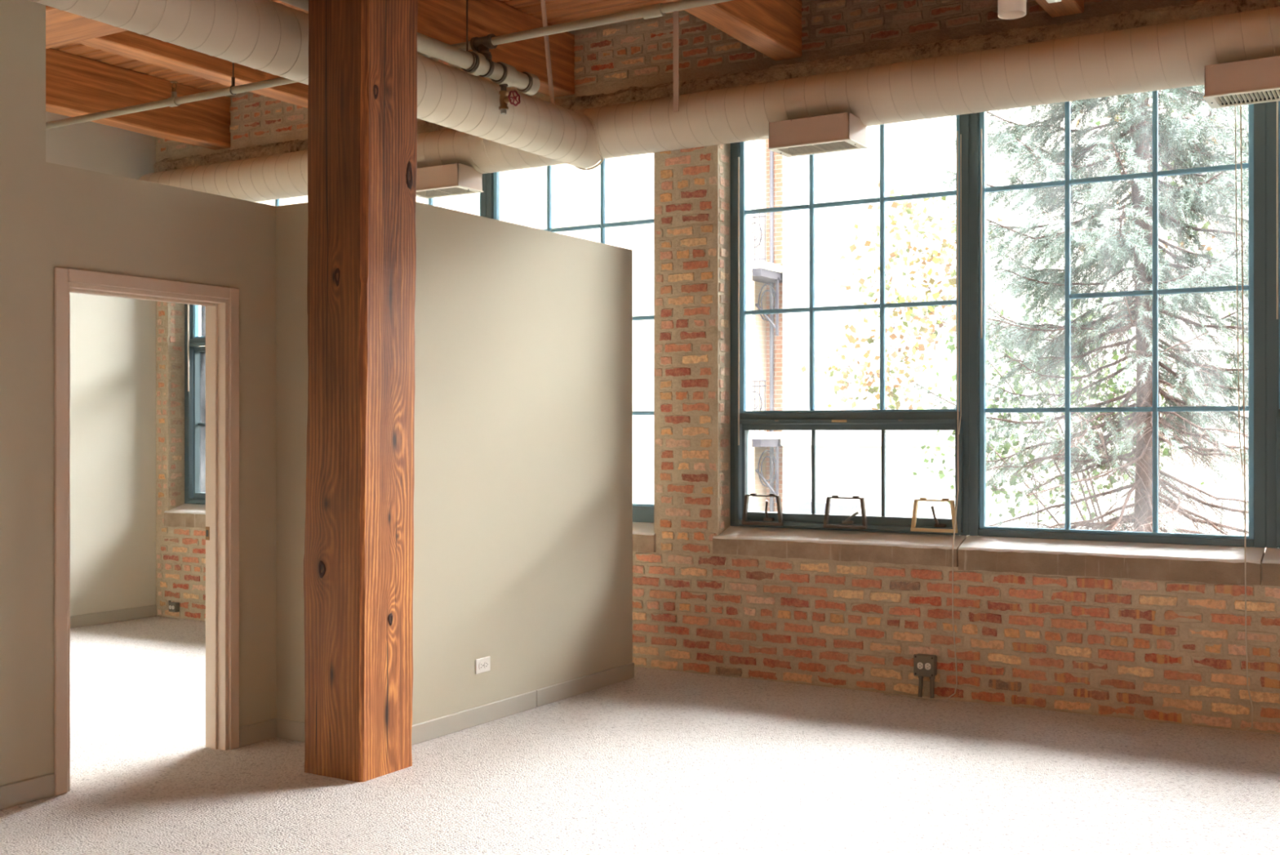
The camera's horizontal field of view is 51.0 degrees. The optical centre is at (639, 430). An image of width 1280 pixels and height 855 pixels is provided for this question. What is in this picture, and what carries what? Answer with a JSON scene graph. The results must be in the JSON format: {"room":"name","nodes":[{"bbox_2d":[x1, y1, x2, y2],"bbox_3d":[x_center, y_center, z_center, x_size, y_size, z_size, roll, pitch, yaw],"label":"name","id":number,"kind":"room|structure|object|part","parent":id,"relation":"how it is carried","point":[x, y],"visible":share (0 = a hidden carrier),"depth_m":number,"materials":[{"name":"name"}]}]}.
{"room":"empty loft apartment","nodes":[
{"label":"empty loft apartment","id":0,"kind":"room"},
{"bbox_2d":[0,0,45,785],"bbox_3d":[-4.483,-0.537,1.683,0.120,3.915,8.274,0,0,31],"label":"wall","id":1,"kind":"structure","parent":0,"point":[22,22],"depth_m":5.11,"materials":[{"name":"paint"}]},
{"bbox_2d":[0,773,54,809],"bbox_3d":[-4.418,1.376,1.663,0.012,0.088,8.306,0,0,31],"label":"baseboard","id":2,"kind":"structure","parent":1,"relation":"attached to","point":[30,789],"depth_m":5.12,"materials":[{"name":"paint"}]},
{"bbox_2d":[45,111,155,615],"bbox_3d":[-6.831,-0.540,5.214,0.120,3.920,11.915,0,0,31],"label":"wall","id":3,"kind":"structure","parent":0,"point":[113,340],"depth_m":9.95,"materials":[{"name":"paint"}]},
{"bbox_2d":[70,604,156,627],"bbox_3d":[-4.646,1.376,8.728,0.012,0.088,3.641,0,0,31],"label":"baseboard","id":4,"kind":"structure","parent":3,"relation":"attached to","point":[113,615],"depth_m":9.95,"materials":[{"name":"paint"}]},
{"bbox_2d":[45,161,275,774],"bbox_3d":[-2.047,0.190,5.743,0.120,2.461,1.196,0,0,31],"label":"wall","id":5,"kind":"structure","parent":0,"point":[96,221],"depth_m":5.90,"materials":[{"name":"paint"}]},
{"bbox_2d":[53,266,239,795],"bbox_3d":[-2.094,0.391,5.654,0.141,2.058,0.927,0,0,31],"label":"door frame","id":6,"kind":"structure","parent":5,"relation":"attached to","point":[222,313],"depth_m":5.96,"materials":[{"name":"paint"}]},
{"bbox_3d":[-2.265,0.391,5.247,0.016,2.058,0.053,0,0,31],"label":"casing","id":7,"kind":"part","parent":6,"relation":"part of","materials":[{"name":"paint"}]},
{"bbox_3d":[-2.040,-0.612,5.622,0.016,0.053,0.821,0,0,31],"label":"casing","id":8,"kind":"part","parent":6,"relation":"part of","materials":[{"name":"paint"}]},
{"bbox_3d":[-1.940,0.460,6.019,0.024,0.060,0.002,0,0,31],"label":"strike plate","id":9,"kind":"part","parent":6,"relation":"part of","materials":[{"name":"gold metal"}]},
{"bbox_3d":[-1.816,0.391,5.997,0.016,2.058,0.053,0,0,31],"label":"casing","id":10,"kind":"part","parent":6,"relation":"part of","materials":[{"name":"paint"}]},
{"bbox_2d":[239,717,277,746],"bbox_3d":[-1.743,1.376,6.122,0.012,0.088,0.234,0,0,31],"label":"baseboard","id":11,"kind":"structure","parent":5,"relation":"attached to","point":[259,731],"depth_m":6.11,"materials":[{"name":"paint"}]},
{"bbox_2d":[275,202,308,722],"bbox_3d":[-1.434,0.190,6.143,0.761,2.461,0.120,0,0,31],"label":"wall","id":12,"kind":"structure","parent":0,"point":[292,220],"depth_m":6.18,"materials":[{"name":"paint"}]},
{"bbox_2d":[276,718,305,742],"bbox_3d":[-1.406,1.376,6.049,0.641,0.088,0.012,0,0,31],"label":"baseboard","id":13,"kind":"structure","parent":12,"relation":"attached to","point":[286,728],"depth_m":6.16,"materials":[{"name":"paint"}]},
{"bbox_2d":[51,0,684,91],"bbox_3d":[-0.573,-2.549,1.650,14.520,0.201,12.480,0,0,31],"label":"ceiling","id":14,"kind":"structure","parent":0,"point":[557,11],"depth_m":7.95,"materials":[{"name":"brown wood"}]},
{"bbox_2d":[45,5,126,48],"bbox_3d":[1.071,-2.244,4.390,14.280,0.412,0.434,0,0,31],"label":"girder","id":15,"kind":"object","parent":14,"relation":"attached to","point":[62,27],"visible":0.25,"depth_m":6.82,"materials":[{"name":"brown wood"}]},
{"bbox_2d":[45,48,231,150],"bbox_3d":[-3.697,-2.264,8.892,0.172,0.372,2.385,0,0,31],"label":"ceiling beam","id":16,"kind":"structure","parent":14,"relation":"attached to","point":[76,86],"depth_m":9.14,"materials":[{"name":"brown wood"}]},
{"bbox_2d":[76,30,308,108],"bbox_3d":[-2.386,-2.264,8.105,0.173,0.372,2.385,0,0,31],"label":"ceiling beam","id":17,"kind":"structure","parent":14,"relation":"attached to","point":[127,43],"depth_m":7.69,"materials":[{"name":"brown wood"}]},
{"bbox_2d":[28,0,604,169],"bbox_3d":[-2.666,-1.998,4.032,0.312,0.906,9.172,0,0,31],"label":"air duct","id":18,"kind":"object","parent":14,"relation":"hanging from","point":[267,36],"visible":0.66,"depth_m":5.81,"materials":[{"name":"metal"}]},
{"bbox_2d":[45,0,733,128],"bbox_3d":[1.628,-2.184,5.309,14.270,0.532,0.058,0,0,31],"label":"pipe","id":19,"kind":"object","parent":14,"relation":"hanging from","point":[660,10],"visible":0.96,"depth_m":6.71,"materials":[{"name":"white metal"}]},
{"bbox_3d":[-2.329,-2.185,7.683,0.016,0.530,0.055,0,0,31],"label":"hanger rod","id":20,"kind":"part","parent":19,"relation":"part of","materials":[{"name":"metal"}]},
{"bbox_2d":[278,0,540,95],"bbox_3d":[-2.581,-2.112,3.764,0.120,0.676,7.800,0,0,31],"label":"pipe","id":21,"kind":"object","parent":14,"relation":"hanging from","point":[480,63],"visible":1,"depth_m":6.68,"materials":[{"name":"white metal"}]},
{"bbox_3d":[-0.856,-2.115,6.640,0.098,0.669,0.009,0,0,31],"label":"hanger rod","id":22,"kind":"part","parent":21,"relation":"part of","materials":[{"name":"grey metal"}]},
{"bbox_2d":[498,84,520,114],"bbox_3d":[-0.677,-1.712,6.883,0.106,0.167,0.079,0,0,31],"label":"valve","id":23,"kind":"object","parent":21,"relation":"attached to","point":[504,99],"visible":1,"depth_m":6.88,"materials":[{"name":"gold metal"}]},
{"bbox_2d":[417,0,574,97],"bbox_3d":[-1.091,-2.264,7.328,0.172,0.371,2.385,0,0,31],"label":"ceiling beam","id":24,"kind":"structure","parent":14,"relation":"attached to","point":[442,20],"depth_m":7.70,"materials":[{"name":"brown wood"}]},
{"bbox_2d":[137,6,1279,201],"bbox_3d":[2.349,-2.027,6.364,14.080,0.847,0.312,0,0,31],"label":"air duct","id":25,"kind":"object","parent":14,"relation":"hanging from","point":[1175,55],"visible":0.68,"depth_m":6.89,"materials":[{"name":"metal"}]},
{"bbox_2d":[416,163,484,198],"bbox_3d":[-1.240,-1.558,8.394,0.464,0.145,0.252,0,0,31],"label":"air vent","id":26,"kind":"object","parent":25,"relation":"attached to","point":[455,179],"visible":0.76,"depth_m":8.29,"materials":[{"name":"metal"}]},
{"bbox_3d":[-1.240,-1.492,8.394,0.464,0.006,0.252,0,0,31],"label":"grille frame","id":27,"kind":"part","parent":26,"relation":"part of","materials":[{"name":"paint"}]},
{"bbox_2d":[767,111,867,157],"bbox_3d":[0.938,-1.558,7.087,0.464,0.145,0.252,0,0,31],"label":"air vent","id":28,"kind":"object","parent":25,"relation":"attached to","point":[843,131],"visible":1,"depth_m":7.01,"materials":[{"name":"metal"}]},
{"bbox_3d":[0.938,-1.492,7.087,0.464,0.006,0.252,0,0,31],"label":"grille frame","id":29,"kind":"part","parent":28,"relation":"part of","materials":[{"name":"paint"}]},
{"bbox_2d":[1203,56,1279,108],"bbox_3d":[2.779,-1.558,5.983,0.464,0.145,0.252,0,0,31],"label":"air vent","id":30,"kind":"object","parent":25,"relation":"attached to","point":[1257,81],"visible":1,"depth_m":5.94,"materials":[{"name":"metal"}]},
{"bbox_3d":[2.779,-1.492,5.983,0.464,0.006,0.252,0,0,31],"label":"grille frame","id":31,"kind":"part","parent":30,"relation":"part of","materials":[{"name":"paint"}]},
{"bbox_2d":[666,0,801,61],"bbox_3d":[0.221,-2.272,6.540,0.172,0.357,2.385,0,0,31],"label":"ceiling beam","id":32,"kind":"structure","parent":14,"relation":"attached to","point":[772,28],"depth_m":7.16,"materials":[{"name":"brown wood"}]},
{"bbox_2d":[997,0,1026,19],"bbox_3d":[1.469,-2.045,5.299,0.108,0.810,0.108,0,0,31],"label":"spotlight","id":33,"kind":"object","parent":14,"relation":"hanging from","point":[1006,9],"visible":1,"depth_m":5.27,"materials":[{"name":"paint"}]},
{"bbox_2d":[1045,0,1061,3],"bbox_3d":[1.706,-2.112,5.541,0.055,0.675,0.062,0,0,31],"label":"junction box","id":34,"kind":"object","parent":14,"relation":"attached to","point":[1047,1],"visible":1,"depth_m":5.55,"materials":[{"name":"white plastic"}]},
{"bbox_2d":[1035,0,1084,17],"bbox_3d":[1.542,-2.272,5.748,0.173,0.356,2.385,0,0,31],"label":"ceiling beam","id":35,"kind":"structure","parent":14,"relation":"attached to","point":[1064,7],"depth_m":6.66,"materials":[{"name":"brown wood"}]},
{"bbox_2d":[411,201,634,745],"bbox_3d":[-0.639,0.190,6.832,0.132,2.461,2.144,0,0,31],"label":"wall","id":36,"kind":"structure","parent":0,"point":[523,427],"depth_m":6.76,"materials":[{"name":"paint"}]},
{"bbox_2d":[475,655,490,674],"bbox_3d":[-0.761,1.138,6.515,0.010,0.072,0.114,0,0,31],"label":"wall outlet","id":37,"kind":"object","parent":36,"relation":"attached to","point":[482,664],"visible":1,"depth_m":6.51,"materials":[{"name":"white plastic"}]},
{"bbox_2d":[479,662,483,669],"bbox_3d":[-0.769,1.138,6.496,0.003,0.036,0.031,0,0,31],"label":"receptacle","id":38,"kind":"object","parent":37,"relation":"attached to","point":[481,664],"depth_m":6.49,"materials":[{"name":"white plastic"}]},
{"bbox_2d":[484,660,488,667],"bbox_3d":[-0.749,1.138,6.530,0.003,0.036,0.031,0,0,31],"label":"receptacle","id":39,"kind":"object","parent":37,"relation":"attached to","point":[486,662],"depth_m":6.53,"materials":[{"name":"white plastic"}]},
{"bbox_2d":[0,615,1279,854],"bbox_3d":[-0.651,1.480,1.519,14.280,0.120,11.935,0,0,31],"label":"floor","id":40,"kind":"structure","parent":0,"point":[655,761],"depth_m":5.49,"materials":[{"name":"carpet"}]},
{"bbox_2d":[303,0,417,782],"bbox_3d":[-1.172,-0.310,5.633,0.352,3.460,0.330,0,0,31],"label":"timber post","id":41,"kind":"object","parent":40,"relation":"on","point":[358,556],"visible":1,"depth_m":5.51,"materials":[{"name":"brown wood"}]},
{"bbox_2d":[155,0,1279,734],"bbox_3d":[2.517,-0.480,6.801,14.520,4.040,0.466,0,0,31],"label":"wall","id":42,"kind":"structure","parent":0,"point":[1155,632],"depth_m":7.47,"materials":[{"name":"brick"}]},
{"bbox_2d":[168,600,179,612],"bbox_3d":[-3.532,1.327,10.145,0.104,0.080,0.049,0,0,31],"label":"wall outlet","id":43,"kind":"object","parent":42,"relation":"attached to","point":[174,606],"visible":1,"depth_m":10.12,"materials":[{"name":"white plastic"}]},
{"bbox_3d":[-2.955,0.646,9.916,1.470,0.169,0.178,0,0,31],"label":"sill","id":44,"kind":"part","parent":42,"relation":"part of","materials":[{"name":"stone"}]},
{"bbox_2d":[184,199,279,504],"bbox_3d":[-2.876,-0.659,9.999,1.460,2.442,0.115,0,0,31],"label":"window","id":45,"kind":"structure","parent":42,"relation":"in","point":[194,398],"depth_m":10.32,"materials":[{"name":"teal paint"}]},
{"bbox_2d":[187,304,189,391],"bbox_3d":[-3.454,-0.940,10.256,0.015,1.280,0.012,0,0,31],"label":"blind cord","id":46,"kind":"object","parent":45,"relation":"attached to","point":[188,304],"visible":0.59,"depth_m":10.25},
{"bbox_3d":[-3.464,-0.659,10.370,0.070,2.442,0.085,0,0,31],"label":"frame","id":47,"kind":"part","parent":45,"relation":"part of","materials":[{"name":"teal paint"}]},
{"bbox_3d":[-2.885,-0.061,9.955,1.366,1.218,0.029,0,0,31],"label":"screen frame","id":48,"kind":"part","parent":45,"relation":"part of","materials":[{"name":"teal paint"}]},
{"bbox_3d":[-2.859,0.541,10.007,1.340,0.042,0.085,0,0,31],"label":"frame","id":49,"kind":"part","parent":45,"relation":"part of","materials":[{"name":"teal paint"}]},
{"bbox_3d":[-2.855,-0.061,10.005,1.314,1.166,0.065,0,0,31],"label":"sash","id":50,"kind":"part","parent":45,"relation":"part of","materials":[{"name":"teal paint"}]},
{"bbox_3d":[-2.850,-0.329,10.013,1.276,0.558,0.004,0,0,31],"label":"pane","id":51,"kind":"part","parent":45,"relation":"part of","materials":[{"name":"clear glass"}]},
{"bbox_3d":[-2.850,0.213,10.013,1.276,0.526,0.004,0,0,31],"label":"pane","id":52,"kind":"part","parent":45,"relation":"part of","materials":[{"name":"clear glass"}]},
{"bbox_3d":[-3.216,-1.002,10.246,0.425,0.565,0.004,0,0,31],"label":"pane","id":53,"kind":"part","parent":45,"relation":"part of","materials":[{"name":"clear glass"}]},
{"bbox_2d":[428,173,486,217],"bbox_3d":[-1.618,-0.659,9.262,1.455,2.442,0.085,0,0,31],"label":"window","id":54,"kind":"structure","parent":42,"relation":"in","point":[482,195],"depth_m":8.86,"materials":[{"name":"teal paint"}]},
{"bbox_3d":[-1.013,-0.659,8.900,0.044,2.442,0.085,0,0,31],"label":"frame","id":55,"kind":"part","parent":54,"relation":"part of","materials":[{"name":"teal paint"}]},
{"bbox_2d":[486,158,653,522],"bbox_3d":[-0.405,-0.659,8.535,1.375,2.442,0.085,0,0,31],"label":"window","id":56,"kind":"structure","parent":42,"relation":"in","point":[643,513],"depth_m":8.43,"materials":[{"name":"teal paint"}]},
{"bbox_3d":[-0.975,-0.659,8.877,0.044,2.442,0.085,0,0,31],"label":"frame","id":57,"kind":"part","parent":56,"relation":"part of","materials":[{"name":"teal paint"}]},
{"bbox_3d":[-0.748,-1.558,8.766,0.404,0.539,0.004,0,0,31],"label":"pane","id":58,"kind":"part","parent":56,"relation":"part of","materials":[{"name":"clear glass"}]},
{"bbox_3d":[-0.409,0.513,8.537,1.277,0.097,0.085,0,0,31],"label":"frame","id":59,"kind":"part","parent":56,"relation":"part of","materials":[{"name":"teal paint"}]},
{"bbox_3d":[-0.468,0.646,8.424,1.390,0.168,0.178,0,0,31],"label":"sill","id":60,"kind":"part","parent":42,"relation":"part of","materials":[{"name":"stone"}]},
{"bbox_2d":[153,0,1279,172],"bbox_3d":[2.406,-1.981,6.616,14.280,0.222,0.048,0,0,31],"label":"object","id":61,"kind":"structure","parent":42,"relation":"attached to","point":[1125,20],"depth_m":7.29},
{"bbox_3d":[1.087,0.640,7.491,1.448,0.157,0.178,0,0,31],"label":"sill","id":62,"kind":"part","parent":42,"relation":"part of","materials":[{"name":"stone"}]},
{"bbox_2d":[730,114,968,535],"bbox_3d":[1.154,-0.659,7.566,1.434,2.442,0.143,0,0,31],"label":"window","id":63,"kind":"structure","parent":42,"relation":"in","point":[882,420],"depth_m":7.58,"materials":[{"name":"teal paint"}]},
{"bbox_3d":[0.577,-0.659,7.946,0.054,2.442,0.085,0,0,31],"label":"frame","id":64,"kind":"part","parent":63,"relation":"part of","materials":[{"name":"teal paint"}]},
{"bbox_2d":[737,157,739,444],"bbox_3d":[0.578,-0.757,7.855,0.007,1.685,0.008,0,0,31],"label":"blind cord","id":65,"kind":"object","parent":63,"relation":"attached to","point":[738,157],"visible":1,"depth_m":7.85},
{"bbox_3d":[0.816,-1.558,7.827,0.422,0.539,0.004,0,0,31],"label":"pane","id":66,"kind":"part","parent":63,"relation":"part of","materials":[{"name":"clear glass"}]},
{"bbox_3d":[0.816,-0.991,7.827,0.422,0.588,0.004,0,0,31],"label":"pane","id":67,"kind":"part","parent":63,"relation":"part of","materials":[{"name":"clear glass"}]},
{"bbox_3d":[0.816,-0.404,7.827,0.422,0.578,0.004,0,0,31],"label":"pane","id":68,"kind":"part","parent":63,"relation":"part of","materials":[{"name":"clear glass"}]},
{"bbox_3d":[0.741,0.465,7.777,0.062,0.127,0.060,0,0,31],"label":"crank handle","id":69,"kind":"part","parent":63,"relation":"part of","materials":[{"name":"brown metal"}]},
{"bbox_3d":[1.119,-0.054,7.534,0.090,0.013,0.003,0,0,31],"label":"latch plate","id":70,"kind":"part","parent":63,"relation":"part of","materials":[{"name":"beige metal"}]},
{"bbox_3d":[1.144,0.241,7.538,1.355,0.613,0.029,0,0,31],"label":"screen frame","id":71,"kind":"part","parent":63,"relation":"part of","materials":[{"name":"teal paint"}]},
{"bbox_3d":[1.174,0.241,7.588,1.303,0.561,0.065,0,0,31],"label":"sash","id":72,"kind":"part","parent":63,"relation":"part of","materials":[{"name":"teal paint"}]},
{"bbox_3d":[1.170,0.541,7.590,1.329,0.042,0.085,0,0,31],"label":"frame","id":73,"kind":"part","parent":63,"relation":"part of","materials":[{"name":"teal paint"}]},
{"bbox_3d":[1.188,0.487,7.517,0.043,0.083,0.123,0,0,-43],"label":"crank handle","id":74,"kind":"part","parent":63,"relation":"part of","materials":[{"name":"grey metal"}]},
{"bbox_3d":[1.541,0.236,7.379,0.404,0.479,0.004,0,0,31],"label":"pane","id":75,"kind":"part","parent":63,"relation":"part of","materials":[{"name":"clear glass"}]},
{"bbox_2d":[884,130,961,699],"bbox_3d":[1.506,-0.092,7.160,0.393,3.016,0.158,0,0,22],"label":"blind cord","id":76,"kind":"object","parent":63,"relation":"hanging from","point":[958,431],"visible":1,"depth_m":7.15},
{"bbox_3d":[1.614,0.466,7.254,0.073,0.124,0.059,0,0,31],"label":"crank handle","id":77,"kind":"part","parent":63,"relation":"part of","materials":[{"name":"brown metal"}]},
{"bbox_3d":[1.762,-0.659,7.235,0.051,2.442,0.085,0,0,31],"label":"frame","id":78,"kind":"part","parent":63,"relation":"part of","materials":[{"name":"teal paint"}]},
{"bbox_2d":[913,653,937,697],"bbox_3d":[1.521,1.293,7.106,0.125,0.229,0.062,0,0,31],"label":"wall outlet","id":79,"kind":"object","parent":42,"relation":"attached to","point":[924,664],"visible":1,"depth_m":7.08,"materials":[{"name":"grey metal"}]},
{"bbox_2d":[917,662,923,668],"bbox_3d":[1.482,1.242,7.096,0.031,0.036,0.003,0,0,31],"label":"receptacle","id":80,"kind":"object","parent":79,"relation":"attached to","point":[920,664],"depth_m":7.09,"materials":[{"name":"white plastic"}]},
{"bbox_3d":[1.502,1.242,7.091,0.114,0.114,0.008,0,0,31],"label":"plate","id":81,"kind":"part","parent":79,"relation":"part of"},
{"bbox_2d":[924,662,930,669],"bbox_3d":[1.518,1.242,7.075,0.031,0.036,0.003,0,0,31],"label":"receptacle","id":82,"kind":"object","parent":79,"relation":"attached to","point":[927,665],"depth_m":7.07,"materials":[{"name":"white plastic"}]},
{"bbox_3d":[2.335,0.646,6.742,1.448,0.168,0.178,0,0,31],"label":"sill","id":83,"kind":"part","parent":42,"relation":"part of","materials":[{"name":"stone"}]},
{"bbox_2d":[968,90,1266,547],"bbox_3d":[2.405,-0.659,6.849,1.450,2.442,0.085,0,0,31],"label":"window","id":84,"kind":"structure","parent":42,"relation":"in","point":[1256,165],"depth_m":6.83,"materials":[{"name":"teal paint"}]},
{"bbox_3d":[1.805,-0.659,7.209,0.051,2.442,0.085,0,0,31],"label":"frame","id":85,"kind":"part","parent":84,"relation":"part of","materials":[{"name":"teal paint"}]},
{"bbox_2d":[980,128,982,337],"bbox_3d":[1.810,-1.045,7.115,0.007,1.110,0.008,0,0,31],"label":"blind cord","id":86,"kind":"object","parent":84,"relation":"attached to","point":[980,129],"visible":1,"depth_m":7.11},
{"bbox_3d":[2.404,0.543,6.850,1.345,0.037,0.085,0,0,31],"label":"frame","id":87,"kind":"part","parent":84,"relation":"part of","materials":[{"name":"teal paint"}]},
{"bbox_3d":[3.004,-0.659,6.490,0.054,2.442,0.085,0,0,31],"label":"frame","id":88,"kind":"part","parent":84,"relation":"part of","materials":[{"name":"teal paint"}]},
{"bbox_2d":[1235,105,1253,731],"bbox_3d":[2.874,-0.094,6.378,0.043,3.013,0.173,0,0,8],"label":"blind cord","id":89,"kind":"object","parent":42,"relation":"hanging from","point":[1251,726],"visible":0.88,"depth_m":6.44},
{"bbox_3d":[3.590,0.646,5.989,1.465,0.169,0.178,0,0,31],"label":"sill","id":90,"kind":"part","parent":42,"relation":"part of","materials":[{"name":"stone"}]},
{"bbox_2d":[1266,101,1279,547],"bbox_3d":[3.628,-0.659,6.082,1.436,2.442,0.143,0,0,31],"label":"window","id":91,"kind":"structure","parent":42,"relation":"in","point":[1273,325],"depth_m":6.43,"materials":[{"name":"teal paint"}]},
{"bbox_2d":[1275,101,1278,319],"bbox_3d":[3.031,-1.065,6.383,0.007,1.070,0.008,0,0,31],"label":"blind cord","id":92,"kind":"object","parent":91,"relation":"attached to","point":[1277,102],"visible":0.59,"depth_m":6.38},
{"bbox_3d":[3.617,0.241,6.054,1.354,0.613,0.029,0,0,31],"label":"screen frame","id":93,"kind":"part","parent":91,"relation":"part of","materials":[{"name":"black paint"}]},
{"bbox_2d":[262,88,1266,552],"bbox_3d":[2.557,-1.780,23.701,44.000,8.800,4.720,0,0,31],"label":"sky","id":94,"kind":"structure","parent":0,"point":[848,462],"depth_m":21.36,"materials":[{"name":"white"}]},
{"bbox_3d":[1.851,-0.396,21.630,0.400,0.831,0.024,0,0,31],"label":"railing","id":95,"kind":"part","parent":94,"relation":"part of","materials":[{"name":"metal"}]},
{"bbox_3d":[1.851,-3.116,21.630,0.400,0.831,0.024,0,0,31],"label":"railing","id":96,"kind":"part","parent":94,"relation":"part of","materials":[{"name":"metal"}]},
{"label":"outside","id":97,"kind":"structure","parent":0,"visible":0},
{"bbox_3d":[8.756,2.720,34.034,100.000,0.200,52.620,0,0,31],"label":"ground","id":98,"kind":"structure","parent":97,"visible":0},
{"bbox_2d":[800,181,1104,529],"bbox_3d":[3.368,-0.069,14.281,3.848,5.383,1.382,0,0,31],"label":"maple tree","id":99,"kind":"object","parent":98,"relation":"on","point":[933,333],"visible":0.8,"depth_m":14.54,"materials":[{"name":"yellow plant"}]},
{"bbox_2d":[905,257,1234,528],"bbox_3d":[4.839,0.325,15.411,3.455,4.594,2.336,0,0,31],"label":"shrub","id":100,"kind":"object","parent":98,"relation":"on","point":[1006,446],"visible":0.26,"depth_m":15.34,"materials":[{"name":"green plant"}]},
{"bbox_2d":[897,84,1266,550],"bbox_3d":[4.529,-2.210,12.353,4.365,11.342,4.441,0,0,-15],"label":"spruce tree","id":101,"kind":"object","parent":98,"relation":"on","point":[1178,141],"visible":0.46,"depth_m":11.77,"materials":[{"name":"green plant"}]},
{"bbox_2d":[1055,88,1248,271],"bbox_3d":[6.538,-0.983,14.583,4.515,7.208,2.178,0,0,31],"label":"autumn tree","id":102,"kind":"object","parent":98,"relation":"on","point":[1097,123],"visible":0.05,"depth_m":15.05,"materials":[{"name":"green plant"}]},
{"bbox_2d":[1174,250,1248,404],"bbox_3d":[6.727,0.339,13.726,2.693,4.564,1.612,0,0,31],"label":"shrub","id":103,"kind":"object","parent":98,"relation":"on","point":[1227,307],"visible":0.05,"depth_m":14.07,"materials":[{"name":"green plant"}]}
]}

